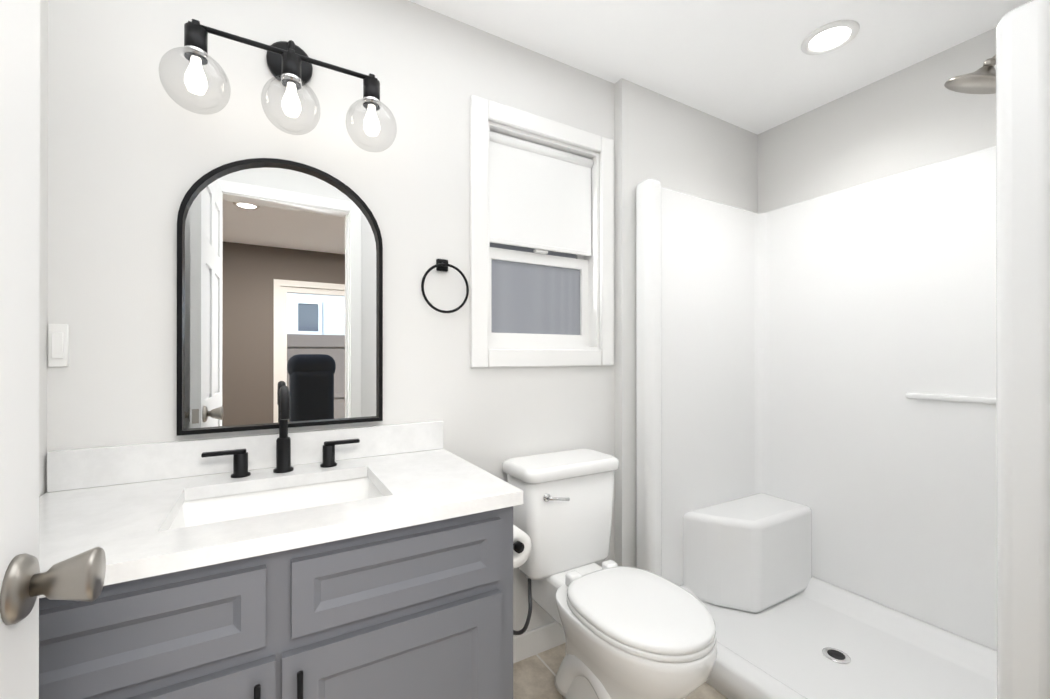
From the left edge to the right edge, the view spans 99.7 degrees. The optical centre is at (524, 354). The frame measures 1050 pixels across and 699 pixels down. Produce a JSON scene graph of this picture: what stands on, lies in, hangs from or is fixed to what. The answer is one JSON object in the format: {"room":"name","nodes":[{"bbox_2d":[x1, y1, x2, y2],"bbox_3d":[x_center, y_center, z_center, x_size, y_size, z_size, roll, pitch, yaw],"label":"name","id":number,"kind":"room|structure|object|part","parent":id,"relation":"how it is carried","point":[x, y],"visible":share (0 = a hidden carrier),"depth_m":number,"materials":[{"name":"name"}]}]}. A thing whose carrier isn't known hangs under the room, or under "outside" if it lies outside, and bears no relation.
{"room":"bathroom","nodes":[
{"label":"bathroom","id":0,"kind":"room"},
{"bbox_2d":[39,0,47,496],"bbox_3d":[-0.774,-0.012,0.343,0.120,2.280,1.495,0,0,-30],"label":"wall","id":1,"kind":"structure","parent":0,"point":[43,328],"depth_m":1.00,"materials":[{"name":"white paint"}]},
{"bbox_2d":[47,0,614,635],"bbox_3d":[0.017,-0.009,1.737,2.890,2.280,0.120,0,0,-30],"label":"wall","id":2,"kind":"structure","parent":0,"point":[135,152],"depth_m":1.28,"materials":[{"name":"white paint"}]},
{"bbox_2d":[48,324,68,366],"bbox_3d":[-1.079,-0.021,1.023,0.034,0.100,0.012,0,0,-30],"label":"switch plate","id":3,"kind":"object","parent":2,"relation":"attached to","point":[58,345],"visible":1,"depth_m":1.02,"materials":[{"name":"white paint"}]},
{"bbox_2d":[47,421,443,491],"bbox_3d":[-0.682,0.268,1.247,0.940,0.092,0.020,0,0,-30],"label":"backsplash","id":4,"kind":"structure","parent":2,"relation":"attached to","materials":[{"name":"stone"}]},
{"bbox_2d":[159,19,396,151],"bbox_3d":[-0.629,-0.737,1.192,0.550,0.293,0.174,0,0,-30],"label":"sconce","id":5,"kind":"object","parent":2,"relation":"attached to","point":[289,63],"visible":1,"depth_m":1.16,"materials":[{"name":"clear glass"},{"name":"matte black metal"}]},
{"bbox_3d":[-0.797,-0.658,1.074,0.140,0.136,0.140,0,0,-30],"label":"globe","id":6,"kind":"part","parent":5,"relation":"part of","materials":[{"name":"clear glass"}]},
{"bbox_2d":[184,22,207,53],"bbox_3d":[-0.797,-0.753,1.074,0.046,0.070,0.046,0,0,-30],"label":"socket","id":7,"kind":"object","parent":5,"relation":"attached to","point":[195,34],"depth_m":1.06,"materials":[{"name":"black metal"}]},
{"bbox_3d":[-0.797,-0.675,1.074,0.046,0.086,0.046,0,0,-30],"label":"bulb","id":8,"kind":"part","parent":5,"relation":"part of","materials":[{"name":"white glass"}]},
{"bbox_3d":[-0.667,-0.825,1.258,0.116,0.116,0.021,0,0,-30],"label":"plate","id":9,"kind":"part","parent":5,"relation":"part of","materials":[{"name":"black metal"}]},
{"bbox_3d":[-0.620,-0.658,1.177,0.140,0.136,0.140,0,0,-30],"label":"globe","id":10,"kind":"part","parent":5,"relation":"part of","materials":[{"name":"clear glass"}]},
{"bbox_2d":[282,52,300,78],"bbox_3d":[-0.620,-0.752,1.177,0.046,0.070,0.046,0,0,-30],"label":"socket","id":11,"kind":"object","parent":5,"relation":"attached to","point":[291,61],"depth_m":1.16,"materials":[{"name":"black metal"}]},
{"bbox_3d":[-0.620,-0.674,1.177,0.046,0.086,0.046,0,0,-30],"label":"bulb","id":12,"kind":"part","parent":5,"relation":"part of","materials":[{"name":"white glass"}]},
{"bbox_3d":[-0.639,-0.814,1.210,0.015,0.038,0.093,0,0,-30],"label":"arm","id":13,"kind":"part","parent":5,"relation":"part of"},
{"bbox_2d":[363,77,379,99],"bbox_3d":[-0.443,-0.752,1.280,0.046,0.070,0.046,0,0,-30],"label":"socket","id":14,"kind":"object","parent":5,"relation":"attached to","point":[371,85],"depth_m":1.26,"materials":[{"name":"black metal"}]},
{"bbox_3d":[-0.443,-0.658,1.280,0.140,0.136,0.140,0,0,-30],"label":"globe","id":15,"kind":"part","parent":5,"relation":"part of","materials":[{"name":"clear glass"}]},
{"bbox_3d":[-0.443,-0.674,1.280,0.046,0.086,0.046,0,0,-30],"label":"bulb","id":16,"kind":"part","parent":5,"relation":"part of","materials":[{"name":"white glass"}]},
{"bbox_2d":[177,158,382,435],"bbox_3d":[-0.665,-0.169,1.253,0.505,0.748,0.029,0,0,-30],"label":"mirror","id":17,"kind":"object","parent":2,"relation":"attached to","point":[279,273],"visible":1,"depth_m":1.24,"materials":[{"name":"clear glass"}]},
{"bbox_2d":[421,259,468,312],"bbox_3d":[-0.270,-0.228,1.475,0.165,0.184,0.044,0,0,-30],"label":"towel ring","id":18,"kind":"object","parent":2,"relation":"attached to","point":[442,265],"visible":0.94,"depth_m":1.47,"materials":[{"name":"black metal"}]},
{"bbox_2d":[513,621,565,663],"bbox_3d":[0.053,1.083,1.679,0.763,0.095,0.013,0,0,-30],"label":"baseboard","id":19,"kind":"structure","parent":2,"relation":"attached to","point":[535,641],"depth_m":1.67,"materials":[{"name":"white paint"}]},
{"bbox_2d":[470,95,613,367],"bbox_3d":[0.059,-0.427,1.752,0.646,0.947,0.138,0,0,-30],"label":"window","id":20,"kind":"structure","parent":2,"relation":"in","point":[526,298],"depth_m":1.73,"materials":[{"name":"white paint"}]},
{"bbox_3d":[-0.161,-0.427,1.554,0.066,0.947,0.018,0,0,-30],"label":"casing","id":21,"kind":"part","parent":20,"relation":"part of","materials":[{"name":"white paint"}]},
{"bbox_3d":[0.034,-0.598,1.796,0.422,0.381,0.006,0,0,-30],"label":"glass","id":22,"kind":"part","parent":20,"relation":"part of","materials":[{"name":"grey glass"}]},
{"bbox_3d":[0.050,-0.219,1.768,0.422,0.276,0.006,0,0,-30],"label":"glass","id":23,"kind":"part","parent":20,"relation":"part of","materials":[{"name":"grey glass"}]},
{"bbox_3d":[0.050,-0.215,1.768,0.490,0.368,0.030,0,0,-30],"label":"window sash","id":24,"kind":"part","parent":20,"relation":"part of","materials":[{"name":"white plastic"}]},
{"bbox_2d":[490,237,590,255],"bbox_3d":[0.070,-0.419,1.735,0.478,0.018,0.010,0,0,-30],"label":"rail","id":25,"kind":"object","parent":20,"relation":"attached to","point":[534,246],"visible":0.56,"depth_m":1.72,"materials":[{"name":"white paint"}]},
{"bbox_2d":[533,249,547,253],"bbox_3d":[0.062,-0.405,1.747,0.060,0.012,0.020,0,0,-30],"label":"lock","id":26,"kind":"object","parent":20,"relation":"attached to","point":[540,251],"visible":1,"depth_m":1.74,"materials":[{"name":"white paint"}]},
{"bbox_2d":[490,131,592,167],"bbox_3d":[0.068,-0.798,1.738,0.478,0.038,0.038,0,0,-30],"label":"roll","id":27,"kind":"object","parent":20,"relation":"attached to","point":[496,137],"visible":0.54,"depth_m":1.71,"materials":[{"name":"white fabric"}]},
{"bbox_2d":[490,141,590,251],"bbox_3d":[0.070,-0.608,1.735,0.478,0.370,0.002,0,0,-30],"label":"window shade","id":28,"kind":"object","parent":27,"relation":"hanging from","point":[535,198],"visible":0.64,"depth_m":1.72,"materials":[{"name":"white fabric"}]},
{"bbox_3d":[0.055,-0.828,1.761,0.490,0.012,0.120,0,0,-30],"label":"top window jamb","id":29,"kind":"part","parent":20,"relation":"part of","materials":[{"name":"white wood"}]},
{"bbox_3d":[0.090,-0.868,1.701,0.514,0.066,0.018,0,0,-30],"label":"top window casing","id":30,"kind":"part","parent":20,"relation":"part of","materials":[{"name":"white wood"}]},
{"bbox_3d":[0.090,0.013,1.700,0.514,0.066,0.018,0,0,-30],"label":"casing","id":31,"kind":"part","parent":20,"relation":"part of","materials":[{"name":"white paint"}]},
{"bbox_3d":[0.034,-0.595,1.796,0.490,0.455,0.028,0,0,-30],"label":"window sash","id":32,"kind":"part","parent":20,"relation":"part of","materials":[{"name":"white plastic"}]},
{"bbox_3d":[0.340,-0.427,1.846,0.066,0.947,0.018,0,0,-30],"label":"casing","id":33,"kind":"part","parent":20,"relation":"part of","materials":[{"name":"white paint"}]},
{"bbox_2d":[513,643,727,698],"bbox_3d":[0.398,1.154,1.080,2.890,0.050,1.635,0,0,-30],"label":"floor","id":34,"kind":"structure","parent":0,"point":[534,676],"depth_m":1.54,"materials":[{"name":"tile"}]},
{"bbox_2d":[39,386,531,698],"bbox_3d":[-0.488,0.605,1.039,1.066,1.049,0.572,0,0,-30],"label":"bathroom vanity","id":35,"kind":"object","parent":34,"relation":"on","point":[375,562],"visible":1,"depth_m":0.87,"materials":[{"name":"grey"}]},
{"bbox_3d":[-0.617,0.439,0.677,0.308,0.063,0.009,0,0,-30],"label":"drawer panel","id":36,"kind":"part","parent":35,"relation":"part of","materials":[{"name":"grey wood"}]},
{"bbox_3d":[-0.619,0.439,0.682,0.380,0.135,0.019,0,0,-30],"label":"drawer frame","id":37,"kind":"part","parent":35,"relation":"part of","materials":[{"name":"grey wood"}]},
{"bbox_3d":[-0.613,0.770,0.685,0.395,0.467,0.019,0,0,-30],"label":"door frame","id":38,"kind":"part","parent":35,"relation":"part of","materials":[{"name":"grey wood"}]},
{"bbox_2d":[201,449,245,457],"bbox_3d":[-0.764,0.250,1.126,0.094,0.010,0.018,0,0,-30],"label":"handle","id":39,"kind":"object","parent":35,"relation":"on","point":[238,453],"depth_m":1.12,"materials":[{"name":"black metal"}]},
{"bbox_3d":[-0.446,0.624,0.739,0.010,0.140,0.010,0,0,-30],"label":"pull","id":40,"kind":"part","parent":35,"relation":"part of","materials":[{"name":"black metal"}]},
{"bbox_2d":[39,449,522,597],"bbox_3d":[-0.548,0.328,1.018,0.940,0.030,0.550,0,0,-30],"label":"countertop","id":41,"kind":"structure","parent":35,"relation":"on","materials":[{"name":"stone"}]},
{"bbox_2d":[231,452,250,477],"bbox_3d":[-0.734,0.284,1.144,0.044,0.058,0.044,0,0,-30],"label":"base","id":42,"kind":"object","parent":41,"relation":"on","point":[240,459],"depth_m":1.13,"materials":[{"name":"black metal"}]},
{"bbox_2d":[169,477,382,529],"bbox_3d":[-0.545,0.410,1.013,0.422,0.131,0.307,0,0,-30],"label":"basin","id":43,"kind":"object","parent":41,"relation":"in","point":[232,504],"depth_m":1.12,"materials":[{"name":"white ceramic"}]},
{"bbox_2d":[320,445,336,467],"bbox_3d":[-0.553,0.285,1.249,0.044,0.058,0.044,0,0,-30],"label":"base","id":44,"kind":"object","parent":41,"relation":"on","point":[328,450],"depth_m":1.23,"materials":[{"name":"black metal"}]},
{"bbox_3d":[-0.618,0.157,1.138,0.020,0.154,0.150,0,0,-30],"label":"faucet spout","id":45,"kind":"part","parent":35,"relation":"part of","materials":[{"name":"black metal"}]},
{"bbox_3d":[-0.391,0.624,0.771,0.010,0.140,0.010,0,0,-30],"label":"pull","id":46,"kind":"part","parent":35,"relation":"part of","materials":[{"name":"black metal"}]},
{"bbox_2d":[324,439,359,445],"bbox_3d":[-0.523,0.251,1.266,0.094,0.010,0.018,0,0,-30],"label":"handle","id":47,"kind":"object","parent":35,"relation":"on","point":[327,443],"depth_m":1.26,"materials":[{"name":"black metal"}]},
{"bbox_3d":[-0.245,0.770,0.899,0.435,0.467,0.019,0,0,-30],"label":"door frame","id":48,"kind":"part","parent":35,"relation":"part of","materials":[{"name":"grey wood"}]},
{"bbox_3d":[-0.239,0.440,0.903,0.420,0.135,0.019,0,0,-30],"label":"drawer frame","id":49,"kind":"part","parent":35,"relation":"part of","materials":[{"name":"grey wood"}]},
{"bbox_3d":[-0.243,0.770,0.894,0.319,0.351,0.009,0,0,-30],"label":"door panel","id":50,"kind":"part","parent":35,"relation":"part of","materials":[{"name":"grey wood"}]},
{"bbox_3d":[-0.236,0.440,0.899,0.348,0.063,0.009,0,0,-30],"label":"drawer panel","id":51,"kind":"part","parent":35,"relation":"part of","materials":[{"name":"grey wood"}]},
{"bbox_2d":[502,449,716,698],"bbox_3d":[0.230,0.752,1.371,0.458,0.756,0.722,0,0,-30],"label":"toilet","id":52,"kind":"object","parent":34,"relation":"on","point":[633,633],"visible":0.94,"depth_m":1.34,"materials":[{"name":"white ceramic"}]},
{"bbox_3d":[0.109,0.476,1.460,0.081,0.023,0.022,0,0,-30],"label":"lever arm","id":53,"kind":"part","parent":52,"relation":"part of"},
{"bbox_3d":[0.131,0.396,1.599,0.400,0.044,0.212,0,0,-30],"label":"lid","id":54,"kind":"part","parent":52,"relation":"part of","materials":[{"name":"white ceramic"}]},
{"bbox_3d":[0.132,0.582,1.597,0.376,0.327,0.184,0,0,-30],"label":"tank","id":55,"kind":"part","parent":52,"relation":"part of","materials":[{"name":"white ceramic"}]},
{"bbox_3d":[0.305,0.935,1.300,0.352,0.390,0.523,0,0,-30],"label":"bowl","id":56,"kind":"part","parent":52,"relation":"part of","materials":[{"name":"white ceramic"}]},
{"bbox_3d":[0.328,0.731,1.261,0.344,0.016,0.423,0,0,-30],"label":"seat","id":57,"kind":"part","parent":52,"relation":"part of","materials":[{"name":"white plastic"}]},
{"bbox_3d":[0.328,0.710,1.261,0.341,0.024,0.420,0,0,-30],"label":"seat lid","id":58,"kind":"part","parent":52,"relation":"part of","materials":[{"name":"white plastic"}]},
{"bbox_2d":[636,0,1049,698],"bbox_3d":[1.117,0.095,1.579,0.903,2.070,1.166,0,0,-30],"label":"shower","id":59,"kind":"object","parent":34,"relation":"on","point":[842,444],"visible":0.94,"depth_m":1.78,"materials":[{"name":"white plastic"}]},
{"bbox_3d":[1.017,0.891,2.012,0.588,0.384,0.262,0,0,-30],"label":"seat","id":60,"kind":"part","parent":59,"relation":"part of","materials":[{"name":"white plastic"}]},
{"bbox_2d":[614,78,757,567],"bbox_3d":[0.797,-0.009,2.096,0.940,2.280,0.045,0,0,-30],"label":"wall","id":61,"kind":"structure","parent":0,"point":[668,143],"depth_m":1.89,"materials":[{"name":"white paint"}]},
{"bbox_2d":[408,0,1032,134],"bbox_3d":[0.393,-1.201,1.093,2.890,0.100,1.615,0,0,-30],"label":"ceiling","id":62,"kind":"structure","parent":0,"point":[750,66],"depth_m":1.62,"materials":[{"name":"white paint"}]},
{"bbox_2d":[801,20,859,54],"bbox_3d":[1.105,-1.145,1.609,0.176,0.008,0.176,0,0,-30],"label":"recessed light","id":63,"kind":"object","parent":62,"relation":"in","point":[829,37],"visible":1,"depth_m":1.60,"materials":[{"name":"white paint"}]},
{"bbox_2d":[758,28,995,212],"bbox_3d":[1.620,-0.009,1.736,0.120,2.280,1.495,0,0,-30],"label":"wall","id":64,"kind":"structure","parent":0,"point":[915,116],"depth_m":1.84,"materials":[{"name":"white paint"}]},
{"label":"door hinge","id":65,"kind":"object","parent":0,"visible":0},
{"bbox_2d":[0,0,39,698],"bbox_3d":[-0.394,0.139,0.219,0.035,1.954,0.647,0,0,-32],"label":"door","id":66,"kind":"structure","parent":65,"relation":"attached to","point":[19,257],"depth_m":0.46,"materials":[{"name":"white paint"}]},
{"bbox_2d":[0,553,39,625],"bbox_3d":[-0.513,0.238,0.453,0.013,0.066,0.066,0,0,-32],"label":"backplate","id":67,"kind":"object","parent":66,"relation":"attached to","point":[17,602],"visible":0.83,"depth_m":0.44,"materials":[{"name":"silver metal"}]},
{"bbox_2d":[29,547,105,601],"bbox_3d":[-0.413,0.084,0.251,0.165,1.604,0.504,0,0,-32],"label":"door handle","id":68,"kind":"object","parent":66,"relation":"attached to","point":[80,577],"depth_m":0.46,"materials":[{"name":"silver metal"}]}
]}

